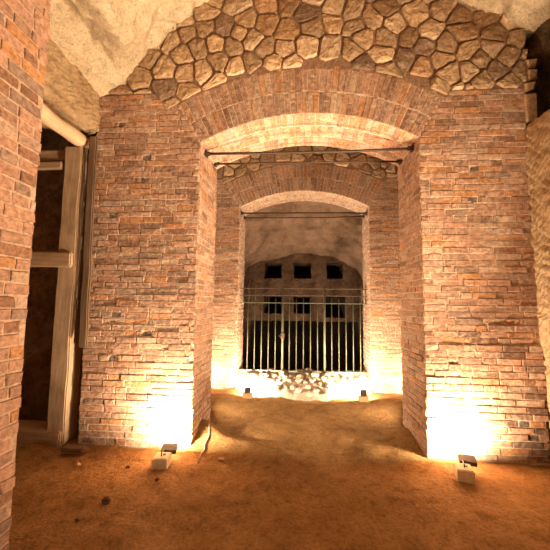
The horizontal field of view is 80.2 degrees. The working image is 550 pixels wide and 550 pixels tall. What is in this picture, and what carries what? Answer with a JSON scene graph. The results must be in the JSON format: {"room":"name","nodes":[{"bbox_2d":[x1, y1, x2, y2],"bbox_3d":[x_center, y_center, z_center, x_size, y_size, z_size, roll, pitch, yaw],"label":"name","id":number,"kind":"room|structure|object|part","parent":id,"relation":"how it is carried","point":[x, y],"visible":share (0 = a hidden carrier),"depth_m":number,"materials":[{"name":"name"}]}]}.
{"room":"underground passage","nodes":[
{"label":"underground passage","id":0,"kind":"room"},
{"bbox_2d":[18,128,89,421],"bbox_3d":[-3.200,0.014,4.108,2.284,4.232,0.595,0,-5,4],"label":"wall","id":1,"kind":"structure","parent":0,"point":[38,340],"depth_m":4.24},
{"bbox_2d":[42,38,100,134],"bbox_3d":[-2.871,-2.002,2.877,1.643,0.650,1.970,0,-5,4],"label":"wall","id":2,"kind":"structure","parent":0,"point":[67,93],"depth_m":3.32,"materials":[{"name":"beige stone"}]},
{"bbox_2d":[9,388,549,549],"bbox_3d":[-0.492,2.293,3.437,7.360,1.321,13.160,0,-5,4],"label":"floor","id":3,"kind":"structure","parent":0,"point":[347,473],"depth_m":2.62,"materials":[{"name":"brown soil"}]},
{"bbox_2d":[0,0,50,549],"bbox_3d":[-1.980,-0.974,0.334,0.892,5.450,3.418,0,-5,4],"label":"wall pier","id":4,"kind":"object","parent":3,"relation":"on","point":[24,24],"visible":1,"depth_m":1.81,"materials":[{"name":"brick"}]},
{"bbox_2d":[16,146,88,447],"bbox_3d":[-2.795,0.185,3.708,1.209,3.307,0.326,0,-5,4],"label":"frame","id":5,"kind":"object","parent":3,"relation":"on","point":[60,427],"visible":0.56,"depth_m":3.58,"materials":[{"name":"brown wood"}]},
{"bbox_3d":[-2.827,1.734,3.585,1.182,0.199,0.307,0,-5,4],"label":"sill","id":6,"kind":"part","parent":5,"relation":"part of","materials":[{"name":"brown wood"}]},
{"bbox_3d":[-2.756,-0.173,3.603,1.087,0.172,0.062,0,-5,4],"label":"rail","id":7,"kind":"part","parent":5,"relation":"part of","materials":[{"name":"brown wood"}]},
{"bbox_2d":[41,103,88,151],"bbox_3d":[-2.285,-1.607,2.954,0.190,0.172,1.888,0,-5,4],"label":"lintel","id":8,"kind":"object","parent":5,"relation":"on","point":[49,118],"visible":0.52,"depth_m":3.42,"materials":[{"name":"beige wood"}]},
{"bbox_3d":[-2.299,0.164,3.679,0.216,3.258,0.233,0,-5,4],"label":"post","id":9,"kind":"part","parent":5,"relation":"part of","materials":[{"name":"brown wood"}]},
{"bbox_2d":[60,445,87,452],"bbox_3d":[-2.005,1.734,3.259,0.241,0.037,0.103,0,-5,4],"label":"plank offcut","id":10,"kind":"object","parent":3,"relation":"on","point":[67,448],"visible":1,"depth_m":3.23,"materials":[{"name":"brown wood"}]},
{"bbox_2d":[101,496,110,504],"bbox_3d":[-1.250,1.678,2.422,0.062,0.046,0.071,4,-6,-32],"label":"clod","id":11,"kind":"object","parent":3,"relation":"on","point":[106,500],"visible":1,"depth_m":2.41,"materials":[{"name":"brown soil"}]},
{"bbox_2d":[152,443,177,469],"bbox_3d":[-1.029,1.704,3.067,0.170,0.144,0.253,1,-5,-2],"label":"floodlight","id":12,"kind":"object","parent":3,"relation":"on","point":[161,460],"visible":0.96,"depth_m":3.00,"materials":[{"name":"metal"}]},
{"bbox_3d":[-1.044,1.668,3.018,0.120,0.006,0.132,1,-5,-2],"label":"lid","id":13,"kind":"part","parent":12,"relation":"part of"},
{"bbox_2d":[198,420,209,459],"bbox_3d":[-0.729,1.728,3.455,0.049,0.155,0.667,1,-5,-3],"label":"cable","id":14,"kind":"object","parent":3,"relation":"on","point":[209,420],"visible":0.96,"depth_m":3.47,"materials":[{"name":"beige plastic"}]},
{"bbox_2d":[243,387,252,398],"bbox_3d":[-0.440,1.897,5.259,0.150,0.175,0.100,0,-5,4],"label":"floodlight","id":15,"kind":"object","parent":3,"relation":"on","point":[247,394],"visible":1,"depth_m":5.23,"materials":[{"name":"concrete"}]},
{"bbox_2d":[236,368,371,400],"bbox_3d":[0.499,1.923,5.918,2.356,0.377,1.725,0,-5,4],"label":"bank","id":16,"kind":"object","parent":3,"relation":"on","point":[262,386],"visible":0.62,"depth_m":5.64,"materials":[{"name":"beige stone"}]},
{"bbox_2d":[248,373,257,379],"bbox_3d":[-0.383,1.824,5.888,0.155,0.112,0.145,-2,-6,32],"label":"rubble stone","id":17,"kind":"object","parent":16,"relation":"on","point":[252,376],"visible":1,"depth_m":5.84,"materials":[{"name":"beige stone"}]},
{"bbox_2d":[311,372,319,377],"bbox_3d":[0.728,1.795,5.852,0.142,0.098,0.144,-1,-5,22],"label":"rubble stone","id":18,"kind":"object","parent":16,"relation":"on","point":[314,374],"visible":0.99,"depth_m":5.81,"materials":[{"name":"beige stone"}]},
{"bbox_2d":[323,387,331,393],"bbox_3d":[0.878,1.903,5.377,0.140,0.122,0.127,3,-5,-22],"label":"rubble stone","id":19,"kind":"object","parent":16,"relation":"on","point":[328,390],"visible":1,"depth_m":5.34,"materials":[{"name":"beige stone"}]},
{"bbox_2d":[325,381,331,386],"bbox_3d":[0.913,1.877,5.542,0.110,0.125,0.148,-4,-7,44],"label":"rubble stone","id":20,"kind":"object","parent":16,"relation":"on","point":[328,384],"visible":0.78,"depth_m":5.51,"materials":[{"name":"beige stone"}]},
{"bbox_2d":[358,390,368,401],"bbox_3d":[1.384,1.889,5.111,0.150,0.175,0.100,0,-5,4],"label":"floodlight","id":21,"kind":"object","parent":3,"relation":"on","point":[363,397],"visible":1,"depth_m":5.07,"materials":[{"name":"concrete"}]},
{"bbox_2d":[453,453,476,483],"bbox_3d":[1.698,1.714,2.899,0.200,0.144,0.263,-1,-5,17],"label":"floodlight","id":22,"kind":"object","parent":3,"relation":"on","point":[463,471],"visible":1,"depth_m":2.84,"materials":[{"name":"metal"}]},
{"bbox_3d":[1.651,1.679,2.857,0.120,0.006,0.132,-1,-5,17],"label":"lid","id":23,"kind":"part","parent":22,"relation":"part of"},
{"bbox_2d":[49,0,549,137],"bbox_3d":[0.442,-2.849,2.028,6.155,1.909,9.600,0,-5,4],"label":"ceiling","id":24,"kind":"structure","parent":0,"point":[106,40],"depth_m":3.36,"materials":[{"name":"beige paint"}]},
{"bbox_2d":[242,253,363,370],"bbox_3d":[0.783,0.896,9.691,4.027,4.524,1.673,0,-5,4],"label":"wall","id":25,"kind":"structure","parent":0,"point":[299,270],"depth_m":9.14,"materials":[{"name":"paint"}]},
{"bbox_2d":[244,201,362,278],"bbox_3d":[0.665,0.631,7.807,3.846,4.701,2.680,0,-5,4],"label":"ceiling","id":26,"kind":"structure","parent":0,"point":[266,239],"depth_m":7.98,"materials":[{"name":"paint"}]},
{"bbox_2d":[211,146,402,393],"bbox_3d":[0.499,-0.882,6.293,4.757,6.351,0.711,0,-5,4],"label":"wall","id":27,"kind":"structure","parent":0,"point":[372,188],"depth_m":6.01,"materials":[{"name":"brick"}]},
{"bbox_2d":[238,285,367,374],"bbox_3d":[0.512,1.084,6.034,2.380,1.850,0.089,0,-5,4],"label":"iron gate","id":28,"kind":"object","parent":27,"relation":"attached to","point":[324,303],"visible":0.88,"depth_m":6.05,"materials":[{"name":"grey metal"}]},
{"bbox_3d":[-0.315,0.253,6.177,0.700,0.014,0.012,0,-5,4],"label":"rail","id":29,"kind":"part","parent":28,"relation":"part of","materials":[{"name":"grey metal"}]},
{"bbox_3d":[0.520,0.527,6.094,2.380,0.014,0.012,0,-5,4],"label":"rail","id":30,"kind":"part","parent":28,"relation":"part of","materials":[{"name":"grey metal"}]},
{"bbox_3d":[0.505,1.772,5.987,2.380,0.026,0.012,0,-5,4],"label":"rail","id":31,"kind":"part","parent":28,"relation":"part of","materials":[{"name":"grey metal"}]},
{"bbox_3d":[0.522,0.387,6.106,2.380,0.012,0.012,0,-5,4],"label":"rail","id":32,"kind":"part","parent":28,"relation":"part of","materials":[{"name":"grey metal"}]},
{"bbox_3d":[0.930,0.260,6.088,1.565,0.014,0.012,0,-5,4],"label":"rail","id":33,"kind":"part","parent":28,"relation":"part of","materials":[{"name":"grey metal"}]},
{"bbox_2d":[244,214,363,219],"bbox_3d":[0.553,-1.139,6.420,2.356,0.079,0.064,0,-5,4],"label":"rod","id":34,"kind":"object","parent":27,"relation":"attached to","point":[362,216],"visible":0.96,"depth_m":6.40,"materials":[{"name":"metal"}]},
{"bbox_3d":[0.553,-1.137,6.420,2.356,0.042,0.024,0,-5,4],"label":"rod","id":35,"kind":"part","parent":34,"relation":"part of","materials":[{"name":"metal"}]},
{"bbox_2d":[241,211,367,214],"bbox_3d":[0.532,-1.157,6.121,2.356,0.084,0.064,0,-5,4],"label":"rod","id":36,"kind":"object","parent":27,"relation":"attached to","point":[366,212],"visible":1,"depth_m":6.11,"materials":[{"name":"metal"}]},
{"bbox_3d":[0.532,-1.157,6.121,2.356,0.047,0.028,0,-5,4],"label":"rod","id":37,"kind":"part","parent":36,"relation":"part of","materials":[{"name":"metal"}]},
{"bbox_2d":[217,146,397,185],"bbox_3d":[0.489,-2.572,6.164,4.710,1.784,0.025,0,-5,4],"label":"stone arch","id":38,"kind":"object","parent":27,"relation":"on","point":[311,174],"depth_m":6.09,"materials":[{"name":"brown stone"}]},
{"bbox_2d":[77,0,549,465],"bbox_3d":[0.371,-1.092,3.880,4.835,6.351,0.830,0,-5,4],"label":"wall","id":39,"kind":"structure","parent":0,"point":[451,80],"depth_m":3.54,"materials":[{"name":"brick"}]},
{"bbox_2d":[78,136,97,347],"bbox_3d":[-2.058,-0.398,3.607,0.118,2.360,0.049,0,-5,4],"label":"board","id":40,"kind":"object","parent":39,"relation":"attached to","point":[93,141],"visible":1,"depth_m":3.58,"materials":[{"name":"brown wood"}]},
{"bbox_2d":[214,159,401,166],"bbox_3d":[0.393,-1.423,4.141,2.356,0.077,0.064,0,-5,4],"label":"rod","id":41,"kind":"object","parent":39,"relation":"attached to","point":[399,161],"visible":0.94,"depth_m":4.13,"materials":[{"name":"metal"}]},
{"bbox_3d":[0.393,-1.423,4.141,2.356,0.036,0.024,0,-5,4],"label":"rod","id":42,"kind":"part","parent":41,"relation":"part of","materials":[{"name":"metal"}]},
{"bbox_2d":[205,144,413,157],"bbox_3d":[0.363,-1.410,3.720,2.356,0.077,0.064,0,-5,4],"label":"rod","id":43,"kind":"object","parent":39,"relation":"attached to","point":[409,148],"visible":1,"depth_m":3.70,"materials":[{"name":"metal"}]},
{"bbox_3d":[-0.782,-1.411,3.800,0.055,0.064,0.064,0,-5,4],"label":"wall plate","id":44,"kind":"part","parent":43,"relation":"part of","materials":[{"name":"metal"}]},
{"bbox_3d":[0.363,-1.408,3.720,2.356,0.046,0.030,0,-5,4],"label":"rod","id":45,"kind":"part","parent":43,"relation":"part of","materials":[{"name":"metal"}]},
{"bbox_3d":[1.509,-1.409,3.639,0.055,0.064,0.064,0,-5,4],"label":"wall plate","id":46,"kind":"part","parent":43,"relation":"part of","materials":[{"name":"metal"}]},
{"bbox_2d":[105,0,525,104],"bbox_3d":[0.315,-2.787,3.700,4.710,1.784,0.025,0,-5,4],"label":"stone arch","id":47,"kind":"object","parent":39,"relation":"on","point":[333,79],"depth_m":3.63,"materials":[{"name":"brown stone"}]},
{"bbox_2d":[524,18,549,110],"bbox_3d":[2.633,-2.305,0.337,0.340,1.116,6.640,0,-5,4],"label":"wall","id":48,"kind":"structure","parent":0,"point":[538,44],"depth_m":3.51,"materials":[{"name":"brown"}]},
{"bbox_2d":[525,109,549,456],"bbox_3d":[2.642,-0.071,0.102,0.781,3.824,6.585,0,-5,6],"label":"wall","id":49,"kind":"structure","parent":0,"point":[537,134],"depth_m":3.18,"materials":[{"name":"brown brick"}]},
{"bbox_2d":[529,77,545,117],"bbox_3d":[2.855,-2.068,3.605,0.460,1.416,0.110,0,-5,4],"label":"wall","id":50,"kind":"structure","parent":0,"point":[539,84],"depth_m":3.61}
]}

